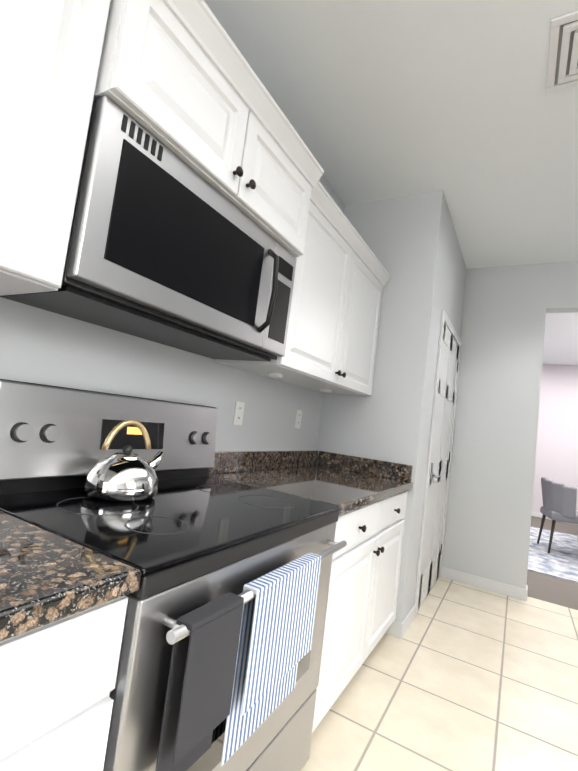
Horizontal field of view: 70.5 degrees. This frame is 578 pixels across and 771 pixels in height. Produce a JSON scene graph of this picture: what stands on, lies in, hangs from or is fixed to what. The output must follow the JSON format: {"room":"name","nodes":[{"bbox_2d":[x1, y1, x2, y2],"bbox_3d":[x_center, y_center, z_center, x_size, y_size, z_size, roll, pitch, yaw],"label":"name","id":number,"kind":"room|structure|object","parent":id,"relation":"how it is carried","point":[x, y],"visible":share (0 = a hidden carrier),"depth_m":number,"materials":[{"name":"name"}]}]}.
{"room":"kitchen","nodes":[
{"label":"kitchen","id":0,"kind":"room"},
{"bbox_2d":[0,109,344,450],"bbox_3d":[-0.770,-0.196,1.213,0.120,2.800,4.130,4,-5,30],"label":"wall","id":1,"kind":"structure","parent":0,"point":[40,346],"depth_m":1.56,"materials":[{"name":"grey paint"}]},
{"bbox_2d":[0,0,110,295],"bbox_3d":[-0.851,-0.686,0.484,0.395,0.840,1.162,4,-5,30],"label":"upper cabinet","id":2,"kind":"object","parent":1,"relation":"attached to","point":[50,54],"visible":1,"depth_m":0.83,"materials":[{"name":"white paint"}]},
{"bbox_2d":[94,0,323,256],"bbox_3d":[-0.292,-0.783,1.391,0.445,0.363,0.913,4,-5,30],"label":"upper cabinet","id":3,"kind":"object","parent":1,"relation":"attached to","point":[180,79],"visible":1,"depth_m":1.14,"materials":[{"name":"white paint"}]},
{"bbox_2d":[0,96,296,361],"bbox_3d":[-0.350,-0.381,1.362,0.426,0.443,0.909,4,-5,30],"label":"over-the-range microwave","id":4,"kind":"object","parent":3,"relation":"attached to","point":[167,246],"visible":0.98,"depth_m":1.11,"materials":[{"name":"silver metal"}]},
{"bbox_2d":[233,401,244,424],"bbox_3d":[-0.248,0.139,2.032,0.008,0.116,0.072,4,-5,30],"label":"electrical outlet","id":5,"kind":"object","parent":1,"relation":"attached to","point":[238,414],"visible":1,"depth_m":2.02,"materials":[{"name":"white plastic"}]},
{"bbox_2d":[294,410,301,428],"bbox_3d":[0.060,0.212,2.576,0.008,0.116,0.072,4,-5,30],"label":"electrical outlet","id":6,"kind":"object","parent":1,"relation":"attached to","point":[298,418],"visible":1,"depth_m":2.57,"materials":[{"name":"white plastic"}]},
{"bbox_2d":[214,181,390,396],"bbox_3d":[0.172,-0.409,2.296,0.395,0.840,1.192,4,-5,30],"label":"upper cabinet","id":7,"kind":"object","parent":1,"relation":"attached to","point":[342,277],"visible":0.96,"depth_m":2.07,"materials":[{"name":"white paint"}]},
{"bbox_2d":[317,190,445,622],"bbox_3d":[0.564,0.098,2.761,0.682,2.800,0.120,4,-5,30],"label":"wall","id":8,"kind":"structure","parent":0,"point":[401,236],"depth_m":2.67,"materials":[{"name":"grey paint"}]},
{"bbox_2d":[385,621,405,638],"bbox_3d":[0.372,1.432,2.590,0.694,0.085,0.015,4,-5,30],"label":"baseboard","id":9,"kind":"structure","parent":8,"relation":"attached to","point":[397,629],"depth_m":2.43,"materials":[{"name":"white paint"}]},
{"bbox_2d":[204,0,577,364],"bbox_3d":[1.149,-1.334,2.429,5.300,0.120,13.500,4,-5,30],"label":"ceiling","id":10,"kind":"structure","parent":0,"point":[460,107],"depth_m":2.01,"materials":[{"name":"white paint"}]},
{"bbox_2d":[546,11,577,92],"bbox_3d":[1.198,-1.324,1.601,0.310,0.024,0.360,4,-5,30],"label":"ceiling vent","id":11,"kind":"object","parent":10,"relation":"in","point":[562,70],"visible":1,"depth_m":1.64,"materials":[{"name":"grey metal"}]},
{"bbox_2d":[406,202,465,615],"bbox_3d":[1.138,0.206,3.208,0.120,2.800,1.240,4,-5,30],"label":"wall","id":12,"kind":"structure","parent":0,"point":[451,285],"depth_m":2.82,"materials":[{"name":"grey paint"}]},
{"bbox_2d":[403,604,415,632],"bbox_3d":[0.756,1.479,2.579,0.012,0.085,0.322,4,-5,30],"label":"baseboard","id":13,"kind":"structure","parent":12,"relation":"attached to","point":[410,616],"depth_m":2.58,"materials":[{"name":"white paint"}]},
{"bbox_2d":[414,310,461,617],"bbox_3d":[1.211,0.570,3.228,0.094,2.100,1.000,4,-5,30],"label":"door","id":14,"kind":"structure","parent":12,"relation":"attached to","point":[438,475],"depth_m":3.15,"materials":[{"name":"white paint"}]},
{"bbox_2d":[301,577,577,770],"bbox_3d":[1.145,1.300,-0.949,10.000,0.050,8.360,4,-5,30],"label":"floor","id":15,"kind":"structure","parent":0,"point":[459,676],"depth_m":1.95,"materials":[{"name":"beige tile"}]},
{"bbox_2d":[0,511,140,770],"bbox_3d":[-0.876,0.619,0.319,0.686,1.014,1.197,4,-5,30],"label":"base cabinet","id":16,"kind":"object","parent":15,"relation":"on","point":[63,604],"visible":1,"depth_m":0.62,"materials":[{"name":"white paint"}]},
{"bbox_2d":[0,379,346,770],"bbox_3d":[-0.332,0.660,1.217,0.734,1.214,0.894,4,-5,30],"label":"range","id":17,"kind":"object","parent":15,"relation":"on","point":[219,664],"visible":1,"depth_m":1.02,"materials":[{"name":"silver metal"}]},
{"bbox_2d":[84,419,164,501],"bbox_3d":[-0.478,0.218,1.248,0.208,0.228,0.252,4,-5,30],"label":"kettle","id":18,"kind":"object","parent":17,"relation":"on","point":[126,475],"visible":1,"depth_m":1.16,"materials":[{"name":"silver metal"}]},
{"bbox_2d":[208,450,412,731],"bbox_3d":[0.141,0.895,2.119,0.686,1.014,1.183,4,-5,30],"label":"base cabinet","id":19,"kind":"object","parent":15,"relation":"on","point":[368,496],"visible":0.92,"depth_m":1.91,"materials":[{"name":"white paint"}]},
{"bbox_2d":[442,261,577,588],"bbox_3d":[2.723,0.391,3.084,3.008,2.800,0.140,4,-5,30],"label":"wall","id":20,"kind":"structure","parent":0,"point":[506,309],"depth_m":3.53,"materials":[{"name":"grey paint"}]},
{"bbox_2d":[441,567,527,600],"bbox_3d":[1.563,1.651,3.461,0.790,0.085,0.015,4,-5,30],"label":"baseboard","id":21,"kind":"structure","parent":20,"relation":"attached to","point":[505,589],"depth_m":3.41,"materials":[{"name":"white paint"}]},
{"bbox_2d":[526,516,577,609],"bbox_3d":[2.836,2.071,5.799,5.300,0.050,5.140,4,-5,30],"label":"floor","id":22,"kind":"structure","parent":0,"point":[554,590],"depth_m":3.71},
{"bbox_2d":[528,527,577,582],"bbox_3d":[3.865,2.082,4.776,2.700,0.012,2.700,4,-5,30],"label":"dining rug","id":23,"kind":"object","parent":22,"relation":"on","point":[560,560],"depth_m":4.76,"materials":[{"name":"white fabric"}]},
{"bbox_2d":[537,477,577,553],"bbox_3d":[3.396,1.597,4.992,0.594,0.865,0.625,4,-5,30],"label":"dining chair","id":24,"kind":"object","parent":23,"relation":"on","point":[559,500],"visible":1,"depth_m":4.84,"materials":[{"name":"grey fabric"}]},
{"bbox_2d":[532,364,577,512],"bbox_3d":[4.151,0.920,7.932,5.300,2.900,0.120,4,-5,30],"label":"wall","id":25,"kind":"structure","parent":0,"point":[556,458],"depth_m":7.47,"materials":[{"name":"grey paint"}]},
{"bbox_2d":[531,511,577,524],"bbox_3d":[3.904,2.300,7.784,5.200,0.085,0.012,4,-5,30],"label":"baseboard","id":26,"kind":"structure","parent":25,"relation":"attached to","point":[536,514],"depth_m":7.42,"materials":[{"name":"white paint"}]}
]}

